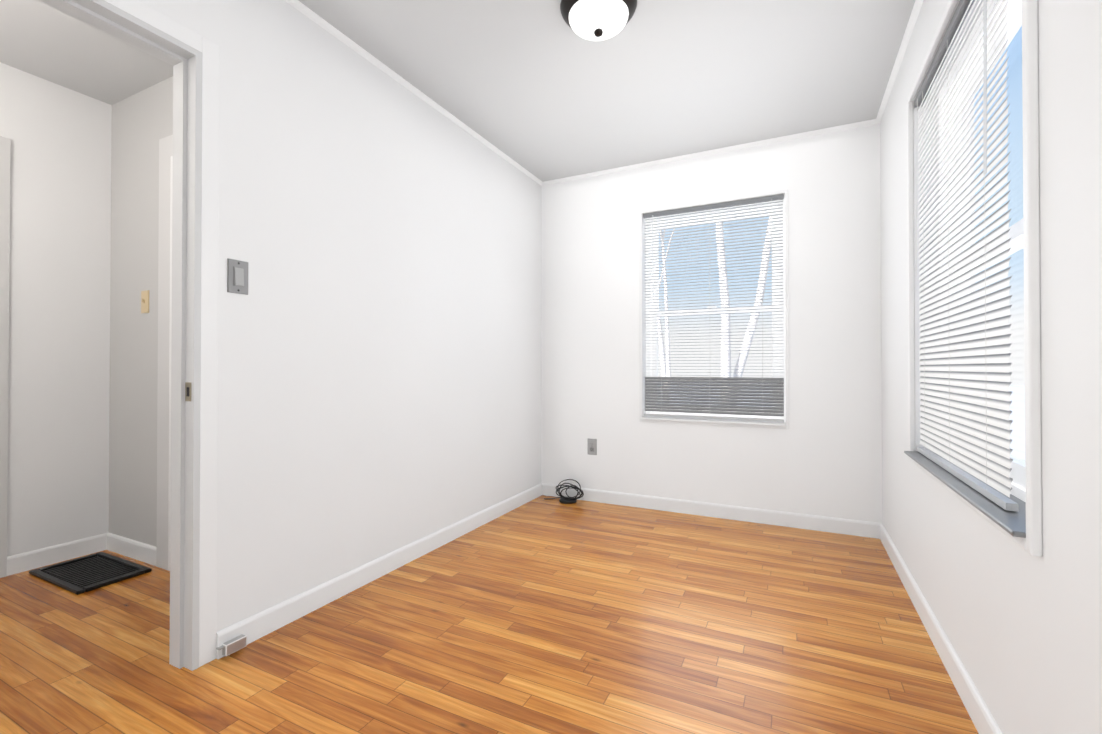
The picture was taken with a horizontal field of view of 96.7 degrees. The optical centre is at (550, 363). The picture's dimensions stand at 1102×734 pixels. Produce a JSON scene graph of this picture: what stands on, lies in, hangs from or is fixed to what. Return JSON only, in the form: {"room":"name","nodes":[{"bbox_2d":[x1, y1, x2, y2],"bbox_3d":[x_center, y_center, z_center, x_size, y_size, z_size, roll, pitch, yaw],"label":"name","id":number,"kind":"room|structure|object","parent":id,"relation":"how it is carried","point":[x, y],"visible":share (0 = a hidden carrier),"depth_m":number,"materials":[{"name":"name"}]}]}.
{"room":"empty bedroom","nodes":[
{"label":"empty bedroom","id":0,"kind":"room"},
{"bbox_2d":[0,62,111,556],"bbox_3d":[-2.949,-0.215,1.763,0.112,2.440,2.357,0,-1,26],"label":"wall","id":1,"kind":"structure","parent":0,"point":[58,136],"depth_m":2.50,"materials":[{"name":"paint"}]},
{"bbox_2d":[0,136,9,577],"bbox_3d":[-2.788,-0.036,1.942,0.015,2.085,0.883,0,-1,26],"label":"door frame","id":2,"kind":"structure","parent":1,"relation":"attached to","point":[4,230],"depth_m":2.32,"materials":[{"name":"paint"}]},
{"bbox_2d":[7,533,106,575],"bbox_3d":[-2.507,0.967,2.506,0.013,0.088,0.392,0,-1,26],"label":"baseboard","id":3,"kind":"structure","parent":1,"relation":"attached to","point":[29,560],"depth_m":2.48,"materials":[{"name":"paint"}]},
{"bbox_2d":[109,76,172,546],"bbox_3d":[-1.734,-0.209,2.414,1.488,2.440,0.112,0,-1,26],"label":"wall","id":4,"kind":"structure","parent":0,"point":[142,123],"depth_m":2.58,"materials":[{"name":"paint"}]},
{"bbox_2d":[107,532,155,565],"bbox_3d":[-2.195,0.968,2.563,0.520,0.088,0.013,0,-1,26],"label":"baseboard","id":5,"kind":"structure","parent":4,"relation":"attached to","point":[134,549],"depth_m":2.55,"materials":[{"name":"paint"}]},
{"bbox_2d":[141,290,148,312],"bbox_3d":[-2.098,-0.320,2.524,0.070,0.115,0.016,0,-1,26],"label":"hall light switch","id":6,"kind":"object","parent":4,"relation":"attached to","point":[144,301],"visible":1,"depth_m":2.52,"materials":[{"name":"beige plastic"}]},
{"bbox_2d":[156,135,172,570],"bbox_3d":[-1.513,-0.058,2.296,0.948,2.135,0.127,0,-1,26],"label":"door frame","id":7,"kind":"structure","parent":4,"relation":"attached to","point":[165,149],"depth_m":2.42,"materials":[{"name":"paint"}]},
{"bbox_2d":[138,0,541,631],"bbox_3d":[-1.081,-0.213,1.930,0.112,2.440,4.313,0,-1,26],"label":"wall","id":8,"kind":"structure","parent":0,"point":[380,354],"depth_m":2.18,"materials":[{"name":"paint"}]},
{"bbox_2d":[39,0,219,670],"bbox_3d":[-1.405,-0.047,1.273,0.120,2.097,0.959,0,-1,26],"label":"door frame","id":9,"kind":"structure","parent":8,"relation":"in","point":[184,60],"depth_m":1.63,"materials":[{"name":"paint"}]},
{"bbox_2d":[185,382,190,400],"bbox_3d":[-1.200,0.093,1.620,0.033,0.062,0.002,0,-1,26],"label":"plate","id":10,"kind":"object","parent":9,"relation":"attached to","point":[187,384],"visible":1,"depth_m":1.62,"materials":[{"name":"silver metal"}]},
{"bbox_2d":[227,258,247,294],"bbox_3d":[-1.107,-0.308,1.737,0.012,0.118,0.072,0,-1,26],"label":"light switch","id":11,"kind":"object","parent":8,"relation":"attached to","point":[237,276],"visible":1,"depth_m":1.73,"materials":[{"name":"grey plastic"}]},
{"bbox_2d":[216,483,541,658],"bbox_3d":[-0.603,0.969,2.746,0.013,0.088,2.409,0,-1,26],"label":"baseboard","id":12,"kind":"structure","parent":8,"relation":"attached to","point":[268,621],"depth_m":2.19,"materials":[{"name":"paint"}]},
{"bbox_2d":[216,634,246,655],"bbox_3d":[-1.102,0.976,1.691,0.026,0.038,0.090,0,-1,26],"label":"electrical outlet","id":13,"kind":"object","parent":12,"relation":"attached to","point":[233,645],"depth_m":1.68,"materials":[{"name":"white plastic"}]},
{"bbox_2d":[284,0,542,185],"bbox_3d":[-1.021,-1.423,1.910,0.022,0.022,4.313,0,-1,26],"label":"trim","id":14,"kind":"structure","parent":8,"relation":"attached to","point":[330,29],"depth_m":2.42,"materials":[{"name":"paint"}]},
{"bbox_2d":[0,0,914,181],"bbox_3d":[-0.699,-1.485,1.780,4.139,0.100,4.663,0,-1,26],"label":"ceiling","id":15,"kind":"structure","parent":0,"point":[542,90],"depth_m":2.35,"materials":[{"name":"paint"}]},
{"bbox_2d":[560,0,636,40],"bbox_3d":[0.190,-1.371,1.957,0.306,0.125,0.306,0,-1,26],"label":"ceiling light","id":16,"kind":"object","parent":15,"relation":"attached to","point":[596,20],"visible":1,"depth_m":1.92,"materials":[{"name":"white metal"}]},
{"bbox_2d":[0,495,978,733],"bbox_3d":[-0.699,1.055,1.759,4.139,0.100,4.663,0,-1,26],"label":"floor","id":17,"kind":"structure","parent":0,"point":[540,615],"depth_m":1.73,"materials":[{"name":"brown wood"}]},
{"bbox_2d":[29,552,151,594],"bbox_3d":[-2.223,1.002,2.366,0.495,0.016,0.280,0,-1,26],"label":"floor vent","id":18,"kind":"object","parent":17,"relation":"in","point":[81,575],"visible":1,"depth_m":2.35,"materials":[{"name":"black metal"}]},
{"bbox_2d":[544,479,583,503],"bbox_3d":[0.098,0.944,3.644,0.309,0.152,0.146,0,-1,26],"label":"coil","id":19,"kind":"object","parent":17,"relation":"on","point":[567,500],"visible":1,"depth_m":3.60,"materials":[{"name":"black plastic"}]},
{"bbox_2d":[541,123,881,522],"bbox_3d":[1.007,-0.201,3.415,2.539,2.440,0.200,0,-1,26],"label":"wall","id":20,"kind":"structure","parent":0,"point":[821,455],"depth_m":3.21,"materials":[{"name":"paint"}]},
{"bbox_2d":[588,439,596,454],"bbox_3d":[0.305,0.618,3.640,0.072,0.118,0.007,0,-1,26],"label":"electrical outlet","id":21,"kind":"object","parent":20,"relation":"attached to","point":[592,446],"visible":1,"depth_m":3.63,"materials":[{"name":"grey plastic"}]},
{"bbox_2d":[542,119,878,185],"bbox_3d":[0.919,-1.411,3.345,2.227,0.022,0.022,0,-1,26],"label":"trim","id":22,"kind":"structure","parent":20,"relation":"attached to","point":[767,141],"depth_m":3.24,"materials":[{"name":"paint"}]},
{"bbox_2d":[542,483,880,538],"bbox_3d":[0.921,0.974,3.329,2.227,0.088,0.013,0,-1,26],"label":"baseboard","id":23,"kind":"structure","parent":20,"relation":"attached to","point":[823,523],"depth_m":3.20,"materials":[{"name":"paint"}]},
{"bbox_2d":[639,189,788,428],"bbox_3d":[1.058,-0.340,3.274,0.956,1.501,0.008,0,-1,26],"label":"window frame","id":24,"kind":"structure","parent":20,"relation":"in","point":[786,295],"depth_m":3.18,"materials":[{"name":"paint"}]},
{"bbox_2d":[643,194,783,422],"bbox_3d":[1.064,-0.348,3.285,0.904,1.440,0.046,0,-1,26],"label":"window blinds","id":25,"kind":"object","parent":24,"relation":"attached to","point":[694,393],"visible":0.88,"depth_m":3.28,"materials":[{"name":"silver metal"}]},
{"bbox_2d":[642,416,785,425],"bbox_3d":[1.073,0.384,3.297,0.914,0.014,0.115,0,-1,26],"label":"window sill","id":26,"kind":"structure","parent":20,"relation":"attached to","point":[718,421],"depth_m":3.24,"materials":[{"name":"paint"}]},
{"bbox_2d":[646,198,785,421],"bbox_3d":[1.118,-0.339,3.394,0.912,1.457,0.090,0,-1,26],"label":"window","id":27,"kind":"structure","parent":20,"relation":"in","point":[651,350],"depth_m":3.35,"materials":[{"name":"white plastic"}]},
{"bbox_2d":[880,0,1101,733],"bbox_3d":[1.055,-0.222,0.874,0.200,2.440,4.313,0,-1,26],"label":"wall","id":28,"kind":"structure","parent":0,"point":[1021,628],"depth_m":1.00,"materials":[{"name":"paint"}]},
{"bbox_2d":[876,0,923,122],"bbox_3d":[0.956,-1.431,0.933,0.022,0.022,4.313,0,-1,26],"label":"trim","id":29,"kind":"structure","parent":28,"relation":"attached to","point":[917,6],"depth_m":2.25,"materials":[{"name":"paint"}]},
{"bbox_2d":[880,523,1001,733],"bbox_3d":[0.960,0.954,0.911,0.013,0.088,4.313,0,-1,26],"label":"baseboard","id":30,"kind":"structure","parent":28,"relation":"attached to","point":[981,716],"depth_m":1.62,"materials":[{"name":"paint"}]},
{"bbox_2d":[904,451,1025,537],"bbox_3d":[1.299,0.369,1.536,0.125,0.012,1.143,0,-1,26],"label":"window sill","id":31,"kind":"structure","parent":28,"relation":"attached to","point":[1013,523],"depth_m":1.29,"materials":[{"name":"grey wood"}]},
{"bbox_2d":[907,0,1041,556],"bbox_3d":[1.270,-0.368,1.556,0.019,1.543,1.201,0,-1,26],"label":"window frame","id":32,"kind":"structure","parent":28,"relation":"in","point":[1031,543],"depth_m":1.02,"materials":[{"name":"paint"}]},
{"bbox_2d":[914,0,1018,511],"bbox_3d":[1.323,-0.374,1.627,0.046,1.470,0.958,0,-1,26],"label":"window blinds","id":33,"kind":"object","parent":32,"relation":"attached to","point":[965,401],"visible":1,"depth_m":1.48,"materials":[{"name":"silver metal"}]},
{"bbox_2d":[939,0,1025,501],"bbox_3d":[1.395,-0.368,1.494,0.090,1.483,1.141,0,-1,26],"label":"window","id":34,"kind":"structure","parent":28,"relation":"in","point":[1015,233],"depth_m":1.60,"materials":[{"name":"white plastic"}]},
{"label":"outside","id":35,"kind":"structure","parent":0,"visible":0},
{"bbox_2d":[658,382,1024,461],"bbox_3d":[15.753,1.754,18.906,75.000,0.020,72.000,0,-1,26],"label":"ground","id":36,"kind":"structure","parent":35,"point":[1016,420],"depth_m":16.29,"materials":[{"name":"white"}]},
{"bbox_2d":[659,230,670,394],"bbox_3d":[2.973,-6.058,13.438,4.909,15.571,4.685,0,-1,26],"label":"tree","id":37,"kind":"object","parent":36,"relation":"on","point":[668,346],"depth_m":14.19,"materials":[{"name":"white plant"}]},
{"bbox_2d":[658,229,674,388],"bbox_3d":[3.553,-6.187,17.220,4.679,15.901,4.056,0,-1,26],"label":"tree","id":38,"kind":"object","parent":36,"relation":"on","point":[662,352],"depth_m":16.64,"materials":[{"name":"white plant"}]},
{"bbox_2d":[716,222,730,392],"bbox_3d":[3.197,-6.777,8.759,2.892,16.921,6.088,0,-1,26],"label":"tree","id":39,"kind":"object","parent":36,"relation":"on","point":[725,352],"depth_m":9.42,"materials":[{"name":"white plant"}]},
{"bbox_2d":[731,216,771,405],"bbox_3d":[5.070,-7.205,8.890,4.445,17.810,5.368,0,-1,26],"label":"tree","id":40,"kind":"object","parent":36,"relation":"on","point":[747,341],"depth_m":9.62,"materials":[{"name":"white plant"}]}
]}

